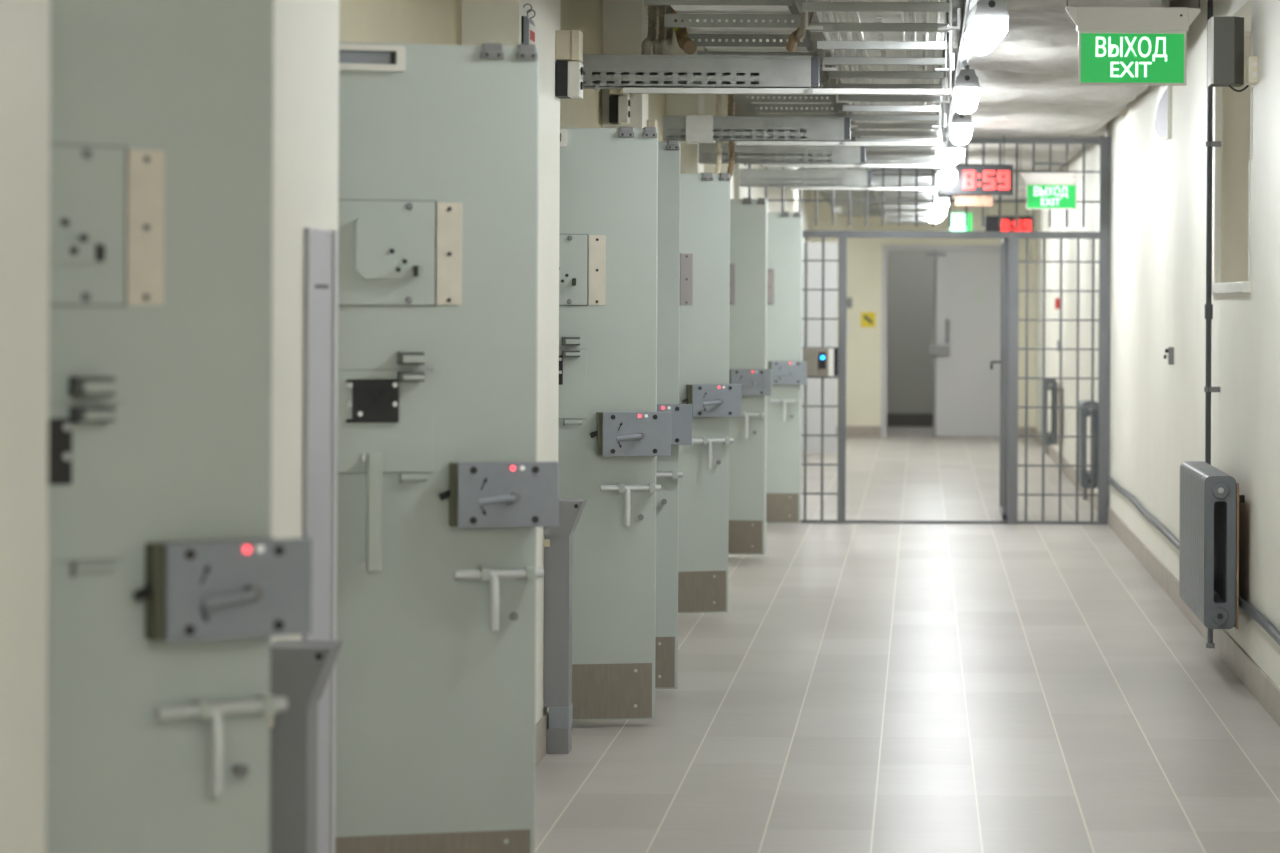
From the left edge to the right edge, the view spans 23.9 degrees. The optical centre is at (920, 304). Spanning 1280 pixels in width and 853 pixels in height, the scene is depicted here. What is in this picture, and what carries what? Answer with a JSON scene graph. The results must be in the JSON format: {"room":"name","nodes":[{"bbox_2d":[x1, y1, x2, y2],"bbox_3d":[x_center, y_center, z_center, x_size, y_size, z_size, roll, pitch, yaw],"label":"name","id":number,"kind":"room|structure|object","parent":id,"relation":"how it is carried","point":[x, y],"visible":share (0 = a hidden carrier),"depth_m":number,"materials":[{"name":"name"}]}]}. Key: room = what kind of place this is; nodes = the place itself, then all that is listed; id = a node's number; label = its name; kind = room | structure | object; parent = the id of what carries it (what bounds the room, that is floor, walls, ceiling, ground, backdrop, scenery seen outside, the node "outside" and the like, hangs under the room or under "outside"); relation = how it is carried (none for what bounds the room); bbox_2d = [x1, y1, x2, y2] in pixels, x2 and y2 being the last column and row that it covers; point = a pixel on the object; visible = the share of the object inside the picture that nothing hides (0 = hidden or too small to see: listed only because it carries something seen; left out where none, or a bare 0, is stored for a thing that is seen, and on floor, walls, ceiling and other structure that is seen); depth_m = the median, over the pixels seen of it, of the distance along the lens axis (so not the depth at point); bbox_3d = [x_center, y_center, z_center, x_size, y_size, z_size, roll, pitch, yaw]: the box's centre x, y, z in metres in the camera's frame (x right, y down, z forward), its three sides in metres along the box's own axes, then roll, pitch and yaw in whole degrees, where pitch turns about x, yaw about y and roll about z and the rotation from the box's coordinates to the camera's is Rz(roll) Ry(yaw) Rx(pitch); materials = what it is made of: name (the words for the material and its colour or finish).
{"room":"prison interior","nodes":[
{"label":"prison interior","id":0,"kind":"room"},
{"bbox_2d":[0,0,810,852],"bbox_3d":[-1.675,-0.058,15.000,0.850,3.100,38.000,0,0,0],"label":"wall","id":1,"kind":"structure","parent":0,"point":[306,32],"depth_m":5.80,"materials":[{"name":"beige paint"}]},
{"bbox_2d":[46,0,311,852],"bbox_3d":[-1.366,0.417,4.649,0.864,2.100,0.162,0,0,-34],"label":"door","id":2,"kind":"structure","parent":1,"relation":"in","point":[169,586],"depth_m":4.77,"materials":[{"name":"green metal"}]},
{"bbox_2d":[302,228,337,852],"bbox_3d":[-1.244,0.604,6.206,0.018,1.524,0.272,0,0,0],"label":"panel","id":3,"kind":"object","parent":1,"relation":"attached to","point":[320,288],"visible":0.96,"depth_m":6.22,"materials":[{"name":"grey metal"}]},
{"bbox_2d":[339,0,461,44],"bbox_3d":[-1.428,-1.122,7.865,0.012,0.969,2.868,0,0,0],"label":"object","id":4,"kind":"structure","parent":1,"relation":"attached to","point":[439,22],"depth_m":8.22,"materials":[{"name":"paint"}]},
{"bbox_2d":[335,42,558,852],"bbox_3d":[-1.299,0.417,7.147,0.864,2.100,0.162,0,0,-15],"label":"door","id":5,"kind":"structure","parent":1,"relation":"in","point":[443,491],"depth_m":7.20,"materials":[{"name":"grey metal"}]},
{"bbox_2d":[521,3,535,43],"bbox_3d":[-1.232,-0.830,9.431,0.030,0.228,0.158,0,0,0],"label":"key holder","id":6,"kind":"object","parent":1,"relation":"attached to","point":[527,24],"visible":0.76,"depth_m":9.36,"materials":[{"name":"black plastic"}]},
{"bbox_2d":[530,30,534,41],"bbox_3d":[-1.222,-0.799,9.438,0.001,0.125,0.115,0,0,0],"label":"print","id":7,"kind":"object","parent":6,"relation":"attached to","point":[532,32],"depth_m":9.43,"materials":[{"name":"red"}]},
{"bbox_2d":[535,711,548,766],"bbox_3d":[-1.348,1.431,15.000,0.206,0.125,38.000,0,0,0],"label":"baseboard","id":8,"kind":"structure","parent":1,"relation":"attached to","point":[541,727],"depth_m":9.84,"materials":[{"name":"tile"}]},
{"bbox_2d":[555,30,582,98],"bbox_3d":[-1.202,-0.825,10.280,0.088,0.227,0.120,0,0,0],"label":"lamp","id":9,"kind":"object","parent":1,"relation":"attached to","point":[568,43],"visible":1,"depth_m":10.22,"materials":[{"name":"beige plastic"}]},
{"bbox_2d":[560,0,602,127],"bbox_3d":[-1.428,-1.122,11.880,0.012,0.969,3.038,0,0,0],"label":"trim","id":10,"kind":"structure","parent":1,"relation":"attached to","point":[585,16],"depth_m":12.72,"materials":[{"name":"paint"}]},
{"bbox_2d":[558,127,670,720],"bbox_3d":[-1.314,0.417,10.548,0.864,2.100,0.162,0,0,-11],"label":"door","id":11,"kind":"structure","parent":1,"relation":"in","point":[612,432],"depth_m":10.61,"materials":[{"name":"grey metal"}]},
{"bbox_2d":[609,89,629,123],"bbox_3d":[-1.336,-0.920,13.330,0.088,0.227,0.120,0,0,0],"label":"lamp","id":12,"kind":"object","parent":1,"relation":"attached to","point":[619,102],"visible":0.75,"depth_m":13.27,"materials":[{"name":"beige plastic"}]},
{"bbox_2d":[647,119,657,128],"bbox_3d":[-1.242,-0.730,13.680,0.088,0.227,0.120,0,0,0],"label":"lamp","id":13,"kind":"object","parent":1,"relation":"attached to","point":[652,122],"visible":0.16,"depth_m":13.62,"materials":[{"name":"beige plastic"}]},
{"bbox_2d":[648,6,665,141],"bbox_3d":[-1.428,-1.122,15.225,0.012,0.969,3.048,0,0,0],"label":"trim","id":14,"kind":"structure","parent":1,"relation":"attached to","point":[656,102],"depth_m":16.23,"materials":[{"name":"paint"}]},
{"bbox_2d":[655,140,691,688],"bbox_3d":[-1.305,0.417,11.404,0.864,2.100,0.162,0,0,-9],"label":"door","id":15,"kind":"structure","parent":1,"relation":"in","point":[668,474],"depth_m":11.48,"materials":[{"name":"grey metal"}]},
{"bbox_2d":[678,173,741,613],"bbox_3d":[-1.278,0.418,14.208,0.864,2.100,0.162,0,0,-18],"label":"door","id":16,"kind":"structure","parent":1,"relation":"in","point":[704,327],"depth_m":14.30,"materials":[{"name":"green metal"}]},
{"bbox_2d":[728,198,771,553],"bbox_3d":[-1.304,0.417,17.686,0.864,2.100,0.162,0,0,6],"label":"door","id":17,"kind":"structure","parent":1,"relation":"in","point":[748,216],"depth_m":17.68,"materials":[{"name":"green metal"}]},
{"bbox_2d":[582,16,951,96],"bbox_3d":[-0.655,-0.948,10.841,1.535,0.390,0.118,0,0,0],"label":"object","id":18,"kind":"object","parent":1,"relation":"attached to","point":[634,74],"visible":0.8,"depth_m":10.80,"materials":[{"name":"metal"}]},
{"bbox_2d":[766,211,806,522],"bbox_3d":[-1.197,0.418,20.230,0.864,2.100,0.162,0,0,4],"label":"door","id":19,"kind":"structure","parent":1,"relation":"in","point":[785,228],"depth_m":20.23,"materials":[{"name":"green metal"}]},
{"bbox_2d":[739,149,937,191],"bbox_3d":[-0.546,-0.948,19.891,1.318,0.390,0.118,0,0,0],"label":"channel","id":20,"kind":"object","parent":1,"relation":"attached to","point":[798,179],"visible":0.98,"depth_m":19.85,"materials":[{"name":"metal"}]},
{"bbox_2d":[734,71,1104,137],"bbox_3d":[-0.318,-1.382,20.730,3.150,0.440,0.540,0,0,0],"label":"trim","id":21,"kind":"structure","parent":1,"relation":"attached to","point":[738,106],"depth_m":20.46,"materials":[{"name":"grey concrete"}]},
{"bbox_2d":[801,242,836,452],"bbox_3d":[-1.242,0.424,29.895,0.800,2.100,0.110,0,0,0],"label":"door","id":22,"kind":"structure","parent":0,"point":[814,269],"depth_m":29.90,"materials":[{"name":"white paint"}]},
{"bbox_2d":[535,427,1279,852],"bbox_3d":[-0.108,1.550,17.150,4.000,0.100,42.700,0,0,0],"label":"floor","id":23,"kind":"structure","parent":0,"point":[860,687],"depth_m":11.18,"materials":[{"name":"tile"}]},
{"bbox_2d":[269,640,343,852],"bbox_3d":[-1.190,1.073,5.771,0.130,0.842,0.133,0,0,0],"label":"post","id":24,"kind":"object","parent":23,"relation":"on","point":[300,670],"visible":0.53,"depth_m":5.72,"materials":[{"name":"grey metal"}]},
{"bbox_2d":[543,499,586,753],"bbox_3d":[-1.190,1.073,10.031,0.130,0.842,0.133,0,0,0],"label":"post","id":25,"kind":"object","parent":23,"relation":"on","point":[558,541],"visible":0.99,"depth_m":9.98,"materials":[{"name":"grey metal"}]},
{"bbox_2d":[748,137,1110,524],"bbox_3d":[0.024,0.170,21.055,2.546,2.660,1.090,0,0,0],"label":"gate","id":26,"kind":"object","parent":23,"relation":"on","point":[823,362],"visible":0.79,"depth_m":20.58,"materials":[{"name":"grey metal"}]},
{"bbox_2d":[801,237,838,519],"bbox_3d":[-0.904,0.490,20.599,0.691,1.990,0.021,0,0,0],"label":"grille","id":27,"kind":"object","parent":26,"relation":"attached to","point":[810,354],"depth_m":20.59,"materials":[{"name":"grey metal"}]},
{"bbox_2d":[748,144,1099,226],"bbox_3d":[-0.001,-0.830,20.598,2.483,0.580,0.028,0,0,0],"label":"grille","id":28,"kind":"object","parent":26,"relation":"attached to","point":[1034,163],"depth_m":20.59,"materials":[{"name":"grey metal"}]},
{"bbox_2d":[1018,239,1098,520],"bbox_3d":[0.942,0.500,20.599,0.584,1.990,0.021,0,0,0],"label":"grille","id":29,"kind":"object","parent":26,"relation":"attached to","point":[1027,261],"depth_m":20.59,"materials":[{"name":"grey metal"}]},
{"bbox_2d":[887,250,933,413],"bbox_3d":[-0.100,-0.051,35.650,4.200,3.100,2.900,0,0,0],"label":"wall","id":30,"kind":"structure","parent":0,"point":[910,274],"depth_m":37.00,"materials":[{"name":"grey"}]},
{"bbox_2d":[887,413,932,426],"bbox_3d":[-0.107,1.419,36.985,4.000,0.160,0.030,0,0,0],"label":"baseboard","id":31,"kind":"structure","parent":30,"relation":"attached to","point":[893,420],"depth_m":36.97,"materials":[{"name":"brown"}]},
{"bbox_2d":[656,0,1170,163],"bbox_3d":[-0.091,-1.700,17.150,4.000,0.200,42.700,0,0,0],"label":"ceiling","id":32,"kind":"structure","parent":0,"point":[815,36],"depth_m":18.04,"materials":[{"name":"white paint"}]},
{"bbox_2d":[641,5,656,54],"bbox_3d":[-0.987,-1.253,10.965,0.044,0.705,0.284,0,0,0],"label":"conduit","id":33,"kind":"object","parent":32,"relation":"attached to","point":[647,42],"visible":0.97,"depth_m":11.06,"materials":[{"name":"grey plastic"}]},
{"bbox_2d":[653,5,664,54],"bbox_3d":[-0.951,-1.254,10.965,0.034,0.703,0.273,0,0,0],"label":"conduit","id":34,"kind":"object","parent":32,"relation":"attached to","point":[656,44],"visible":0.9,"depth_m":11.07,"materials":[{"name":"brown plastic"}]},
{"bbox_2d":[660,5,672,54],"bbox_3d":[-0.923,-1.253,10.965,0.038,0.704,0.278,0,0,0],"label":"conduit","id":35,"kind":"object","parent":32,"relation":"attached to","point":[666,42],"visible":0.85,"depth_m":10.99,"materials":[{"name":"grey plastic"}]},
{"bbox_2d":[672,8,696,53],"bbox_3d":[-0.869,-1.257,10.979,0.071,0.699,0.265,0,0,-12],"label":"conduit","id":36,"kind":"object","parent":32,"relation":"attached to","point":[684,42],"visible":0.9,"depth_m":10.96,"materials":[{"name":"beige plastic"}]},
{"bbox_2d":[714,94,721,173],"bbox_3d":[-1.100,-1.024,14.746,0.040,1.162,0.581,0,0,-27],"label":"conduit","id":37,"kind":"object","parent":32,"relation":"attached to","point":[718,96],"visible":0.2,"depth_m":14.50,"materials":[{"name":"beige plastic"}]},
{"bbox_2d":[727,94,734,178],"bbox_3d":[-1.077,-1.024,14.794,0.042,1.162,0.608,0,0,-33],"label":"conduit","id":38,"kind":"object","parent":32,"relation":"attached to","point":[730,96],"visible":0.32,"depth_m":14.55,"materials":[{"name":"beige plastic"}]},
{"bbox_2d":[644,0,852,140],"bbox_3d":[-0.654,-1.285,14.175,0.480,0.636,12.250,0,0,0],"label":"cable tray","id":39,"kind":"object","parent":32,"relation":"hanging from","point":[724,27],"visible":0.41,"depth_m":11.23,"materials":[{"name":"metal"}]},
{"bbox_2d":[671,5,835,113],"bbox_3d":[-0.655,-1.024,14.175,0.400,0.006,12.250,0,0,0],"label":"tray","id":40,"kind":"object","parent":39,"relation":"on","point":[687,13],"depth_m":11.23,"materials":[{"name":"metal"}]},
{"bbox_2d":[786,12,813,51],"bbox_3d":[-0.428,-1.252,10.664,0.065,0.700,0.167,0,0,-23],"label":"conduit","id":41,"kind":"object","parent":32,"relation":"attached to","point":[792,42],"visible":0.47,"depth_m":10.68,"materials":[{"name":"beige plastic"}]},
{"bbox_2d":[796,0,811,39],"bbox_3d":[-0.400,-1.266,10.456,0.046,0.673,0.185,0,0,-10],"label":"conduit","id":42,"kind":"object","parent":32,"relation":"attached to","point":[802,33],"visible":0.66,"depth_m":10.48,"materials":[{"name":"grey plastic"}]},
{"bbox_2d":[801,163,881,215],"bbox_3d":[-0.654,-1.285,27.225,0.480,0.636,12.550,0,0,0],"label":"cable tray","id":43,"kind":"object","parent":32,"relation":"hanging from","point":[857,208],"visible":0.39,"depth_m":28.78,"materials":[{"name":"metal"}]},
{"bbox_2d":[807,168,877,209],"bbox_3d":[-0.655,-1.024,27.225,0.400,0.006,12.550,0,0,0],"label":"tray","id":44,"kind":"object","parent":43,"relation":"on","point":[838,194],"depth_m":27.97,"materials":[{"name":"metal"}]},
{"bbox_2d":[801,0,959,163],"bbox_3d":[-0.121,-1.243,13.950,0.496,0.716,12.300,0,0,0],"label":"cable tray","id":45,"kind":"object","parent":32,"relation":"hanging from","point":[870,44],"visible":0.91,"depth_m":11.32,"materials":[{"name":"metal"}]},
{"bbox_2d":[663,66,944,147],"bbox_3d":[-0.559,-0.948,14.345,1.343,0.390,0.126,0,0,0],"label":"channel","id":46,"kind":"object","parent":45,"relation":"attached to","point":[742,130],"visible":0.98,"depth_m":14.30,"materials":[{"name":"metal"}]},
{"bbox_2d":[699,128,940,169],"bbox_3d":[-0.559,-0.948,16.641,1.343,0.390,0.118,0,0,0],"label":"channel","id":47,"kind":"object","parent":45,"relation":"attached to","point":[768,156],"visible":0.84,"depth_m":16.60,"materials":[{"name":"metal"}]},
{"bbox_2d":[871,163,935,223],"bbox_3d":[-0.121,-1.243,27.225,0.496,0.716,12.550,0,0,0],"label":"cable tray","id":48,"kind":"object","parent":32,"relation":"hanging from","point":[891,178],"visible":0.66,"depth_m":25.04,"materials":[{"name":"metal"}]},
{"bbox_2d":[872,169,931,172],"bbox_3d":[-0.130,-0.939,27.225,0.420,0.020,12.550,0,0,0],"label":"tray","id":49,"kind":"object","parent":48,"relation":"on","point":[872,169],"depth_m":20.96,"materials":[{"name":"metal"}]},
{"bbox_2d":[930,209,942,222],"bbox_3d":[0.157,-0.967,31.510,0.120,0.187,0.620,0,0,-3],"label":"ceiling lamp","id":50,"kind":"object","parent":48,"relation":"attached to","point":[936,219],"visible":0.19,"depth_m":31.20,"materials":[{"name":"white"}]},
{"bbox_2d":[930,214,942,222],"bbox_3d":[0.156,-0.911,31.510,0.108,0.076,0.620,0,0,-3],"label":"diffuser","id":51,"kind":"object","parent":50,"relation":"attached to","point":[936,219],"depth_m":31.20,"materials":[{"name":"white plastic"}]},
{"bbox_2d":[935,208,945,216],"bbox_3d":[0.190,-0.967,29.510,0.120,0.187,0.620,0,0,0],"label":"ceiling lamp","id":52,"kind":"object","parent":48,"relation":"attached to","point":[939,213],"visible":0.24,"depth_m":29.20,"materials":[{"name":"white"}]},
{"bbox_2d":[934,194,948,209],"bbox_3d":[0.179,-0.967,27.310,0.120,0.187,0.620,0,0,-3],"label":"ceiling lamp","id":53,"kind":"object","parent":48,"relation":"attached to","point":[938,205],"visible":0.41,"depth_m":27.00,"materials":[{"name":"white"}]},
{"bbox_2d":[934,202,948,209],"bbox_3d":[0.178,-0.911,27.310,0.108,0.076,0.620,0,0,-3],"label":"diffuser","id":54,"kind":"object","parent":53,"relation":"attached to","point":[938,205],"depth_m":27.00,"materials":[{"name":"white plastic"}]},
{"bbox_2d":[811,168,1035,436],"bbox_3d":[-0.100,-0.051,34.100,4.000,3.100,0.200,0,0,0],"label":"wall","id":55,"kind":"structure","parent":0,"point":[864,255],"depth_m":34.00,"materials":[{"name":"yellow paint"}]},
{"bbox_2d":[846,322,850,334],"bbox_3d":[-0.823,0.262,33.985,0.057,0.147,0.030,0,0,0],"label":"wall switch","id":56,"kind":"object","parent":55,"relation":"attached to","point":[848,325],"visible":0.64,"depth_m":33.97,"materials":[{"name":"white plastic"}]},
{"bbox_2d":[847,298,851,307],"bbox_3d":[-0.816,-0.027,33.975,0.068,0.113,0.050,0,0,0],"label":"wall switch","id":57,"kind":"object","parent":55,"relation":"attached to","point":[849,300],"visible":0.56,"depth_m":33.95,"materials":[{"name":"grey plastic"}]},
{"bbox_2d":[861,312,874,326],"bbox_3d":[-0.599,0.167,33.996,0.164,0.170,0.008,0,0,0],"label":"warning sign","id":58,"kind":"object","parent":55,"relation":"attached to","point":[867,318],"visible":1,"depth_m":33.99,"materials":[{"name":"yellow"}]},
{"bbox_2d":[836,426,1033,437],"bbox_3d":[0.018,1.438,33.998,2.550,0.125,0.025,0,0,0],"label":"baseboard","id":59,"kind":"structure","parent":55,"relation":"attached to","point":[851,431],"depth_m":33.98,"materials":[{"name":"tile"}]},
{"bbox_2d":[881,245,1000,436],"bbox_3d":[0.295,0.411,34.090,1.485,2.180,0.220,0,0,0],"label":"door frame","id":60,"kind":"structure","parent":55,"relation":"attached to","point":[885,248],"depth_m":33.98,"materials":[{"name":"grey paint"}]},
{"bbox_2d":[926,251,1000,436],"bbox_3d":[0.510,0.440,33.995,0.925,2.105,0.130,0,0,0],"label":"door","id":61,"kind":"structure","parent":55,"relation":"in","point":[967,284],"depth_m":33.99,"materials":[{"name":"grey paint"}]},
{"bbox_2d":[1035,0,1279,687],"bbox_3d":[1.600,-0.042,15.000,0.600,3.100,38.000,0,0,0],"label":"wall","id":62,"kind":"structure","parent":0,"point":[1158,279],"depth_m":15.08,"materials":[{"name":"beige paint"}]},
{"bbox_2d":[935,144,1087,203],"bbox_3d":[0.691,-1.299,27.460,1.140,0.355,12.880,0,0,0],"label":"ceiling","id":63,"kind":"structure","parent":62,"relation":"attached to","point":[974,150],"depth_m":23.35,"materials":[{"name":"paint"}]},
{"bbox_2d":[950,202,971,230],"bbox_3d":[0.428,-0.953,32.015,0.235,0.329,0.030,0,0,0],"label":"exit sign","id":64,"kind":"object","parent":63,"relation":"hanging from","point":[957,219],"visible":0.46,"depth_m":32.00,"materials":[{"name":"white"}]},
{"bbox_2d":[985,206,1032,230],"bbox_3d":[0.910,-0.916,31.027,0.500,0.400,0.066,0,0,0],"label":"digital clock","id":65,"kind":"object","parent":63,"relation":"hanging from","point":[991,222],"visible":0.75,"depth_m":31.00,"materials":[{"name":"black"}]},
{"bbox_2d":[1041,379,1062,453],"bbox_3d":[1.202,1.014,27.425,0.184,0.685,0.490,0,0,0],"label":"radiator","id":66,"kind":"object","parent":62,"relation":"attached to","point":[1050,384],"visible":0.76,"depth_m":27.20,"materials":[{"name":"grey metal"}]},
{"bbox_2d":[941,0,1168,136],"bbox_3d":[0.691,-1.300,13.225,1.139,0.353,14.450,0,0,0],"label":"ceiling","id":67,"kind":"structure","parent":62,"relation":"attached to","point":[1028,82],"depth_m":15.33,"materials":[{"name":"paint"}]},
{"bbox_2d":[938,135,1012,194],"bbox_3d":[0.364,-0.933,20.027,0.500,0.400,0.066,0,0,0],"label":"digital clock","id":68,"kind":"object","parent":67,"relation":"hanging from","point":[972,179],"visible":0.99,"depth_m":20.00,"materials":[{"name":"black"}]},
{"bbox_2d":[955,195,992,205],"bbox_3d":[0.354,-0.697,20.025,0.253,0.073,0.010,0,0,0],"label":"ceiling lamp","id":69,"kind":"object","parent":68,"relation":"attached to","point":[960,200],"visible":1,"depth_m":20.02,"materials":[{"name":"white plastic"}]},
{"bbox_2d":[941,0,1009,165],"bbox_3d":[0.190,-0.996,12.200,0.802,0.236,16.386,0,0,-3],"label":"ceiling lamp","id":70,"kind":"object","parent":67,"relation":"attached to","point":[987,22],"depth_m":13.30,"materials":[{"name":"white"}]},
{"bbox_2d":[939,163,957,186],"bbox_3d":[0.176,-0.877,19.660,0.120,0.187,0.620,0,0,0],"label":"ceiling lamp","id":71,"kind":"object","parent":70,"relation":"hanging from","point":[948,174],"visible":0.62,"depth_m":19.35,"materials":[{"name":"white"}]},
{"bbox_2d":[939,172,956,186],"bbox_3d":[0.176,-0.821,19.660,0.108,0.076,0.620,0,0,0],"label":"diffuser","id":72,"kind":"object","parent":71,"relation":"attached to","point":[946,179],"depth_m":19.35,"materials":[{"name":"white plastic"}]},
{"bbox_2d":[941,149,963,165],"bbox_3d":[0.193,-0.916,18.710,0.108,0.076,0.620,0,0,-3],"label":"diffuser","id":73,"kind":"object","parent":70,"relation":"attached to","point":[949,157],"depth_m":18.40,"materials":[{"name":"white plastic"}]},
{"bbox_2d":[950,124,971,144],"bbox_3d":[0.217,-0.923,16.260,0.108,0.076,0.620,0,0,0],"label":"diffuser","id":74,"kind":"object","parent":70,"relation":"attached to","point":[960,134],"depth_m":15.95,"materials":[{"name":"white plastic"}]},
{"bbox_2d":[953,88,978,113],"bbox_3d":[0.205,-0.923,13.610,0.108,0.076,0.620,0,0,0],"label":"diffuser","id":75,"kind":"object","parent":70,"relation":"attached to","point":[965,100],"depth_m":13.30,"materials":[{"name":"white plastic"}]},
{"bbox_2d":[965,17,1007,54],"bbox_3d":[0.223,-0.923,10.330,0.108,0.076,0.620,0,0,-3],"label":"diffuser","id":76,"kind":"object","parent":70,"relation":"attached to","point":[982,35],"depth_m":10.03,"materials":[{"name":"white plastic"}]},
{"bbox_2d":[1020,159,1082,208],"bbox_3d":[0.880,-0.868,20.214,0.426,0.448,0.072,0,0,0],"label":"exit sign","id":77,"kind":"object","parent":67,"relation":"hanging from","point":[1043,190],"visible":1,"depth_m":20.20,"materials":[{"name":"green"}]},
{"bbox_2d":[1066,0,1200,85],"bbox_3d":[0.671,-0.920,9.514,0.426,0.448,0.072,0,0,0],"label":"exit sign","id":78,"kind":"object","parent":67,"relation":"hanging from","point":[1122,46],"visible":1,"depth_m":9.50,"materials":[{"name":"green plastic"},{"name":"white plastic"},{"name":"light grey painted metal"}]},
{"bbox_2d":[1055,298,1059,308],"bbox_3d":[1.275,-0.014,27.950,0.050,0.100,0.100,0,0,0],"label":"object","id":79,"kind":"object","parent":62,"relation":"attached to","point":[1057,300],"visible":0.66,"depth_m":27.90,"materials":[{"name":"red plastic"}]},
{"bbox_2d":[1078,400,1097,499],"bbox_3d":[1.202,1.014,21.005,0.184,0.685,0.490,0,0,0],"label":"radiator","id":80,"kind":"object","parent":62,"relation":"attached to","point":[1084,475],"visible":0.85,"depth_m":20.78,"materials":[{"name":"grey metal"}]},
{"bbox_2d":[1034,427,1279,725],"bbox_3d":[1.292,1.444,15.000,0.022,0.125,38.000,0,0,0],"label":"baseboard","id":81,"kind":"structure","parent":62,"relation":"attached to","point":[1261,686],"depth_m":14.26,"materials":[{"name":"tile"}]},
{"bbox_2d":[1154,86,1171,140],"bbox_3d":[1.294,-1.014,16.072,0.022,0.300,0.943,0,0,0],"label":"wall lamp","id":82,"kind":"object","parent":62,"relation":"attached to","point":[1162,117],"visible":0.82,"depth_m":15.93,"materials":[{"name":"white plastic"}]},
{"bbox_2d":[1164,347,1173,364],"bbox_3d":[1.274,0.261,15.435,0.050,0.090,0.070,0,0,0],"label":"switch","id":83,"kind":"object","parent":62,"relation":"attached to","point":[1170,350],"visible":1,"depth_m":15.40,"materials":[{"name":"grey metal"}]},
{"bbox_2d":[1107,477,1279,645],"bbox_3d":[1.273,1.182,11.150,0.036,0.055,18.300,0,0,0],"label":"pipe","id":84,"kind":"object","parent":62,"relation":"attached to","point":[1247,607],"visible":0.73,"depth_m":14.89,"materials":[{"name":"grey metal"}]},
{"bbox_2d":[1179,461,1244,647],"bbox_3d":[1.202,1.014,12.314,0.184,0.685,1.148,0,0,0],"label":"radiator","id":85,"kind":"object","parent":62,"relation":"attached to","point":[1210,498],"visible":1,"depth_m":11.86,"materials":[{"name":"grey metal"}]},
{"bbox_2d":[1204,0,1220,464],"bbox_3d":[1.256,-0.388,12.963,0.070,2.412,0.150,0,0,10],"label":"riser pipe","id":86,"kind":"object","parent":62,"relation":"attached to","point":[1209,143],"visible":0.81,"depth_m":13.01,"materials":[{"name":"grey metal"}]},
{"bbox_2d":[1207,16,1248,91],"bbox_3d":[1.210,-0.980,11.793,0.151,0.292,0.175,0,0,0],"label":"wall speaker","id":87,"kind":"object","parent":62,"relation":"attached to","point":[1225,34],"visible":1,"depth_m":11.71,"materials":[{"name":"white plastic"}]},
{"bbox_2d":[1212,36,1250,293],"bbox_3d":[1.516,-0.630,12.580,0.495,1.165,1.500,0,0,0],"label":"window","id":88,"kind":"structure","parent":62,"relation":"in","point":[1235,105],"depth_m":13.29,"materials":[{"name":"grey"}]},
{"bbox_2d":[1248,32,1252,280],"bbox_3d":[1.297,-0.584,11.800,0.016,0.980,0.012,0,0,0],"label":"conduit","id":89,"kind":"object","parent":62,"relation":"attached to","point":[1251,33],"visible":0.89,"depth_m":11.80,"materials":[{"name":"white plastic"}]},
{"bbox_2d":[1246,56,1257,84],"bbox_3d":[1.286,-0.911,11.653,0.038,0.105,0.114,0,0,0],"label":"junction box","id":90,"kind":"object","parent":62,"relation":"attached to","point":[1251,61],"visible":1,"depth_m":11.60,"materials":[{"name":"beige plastic"}]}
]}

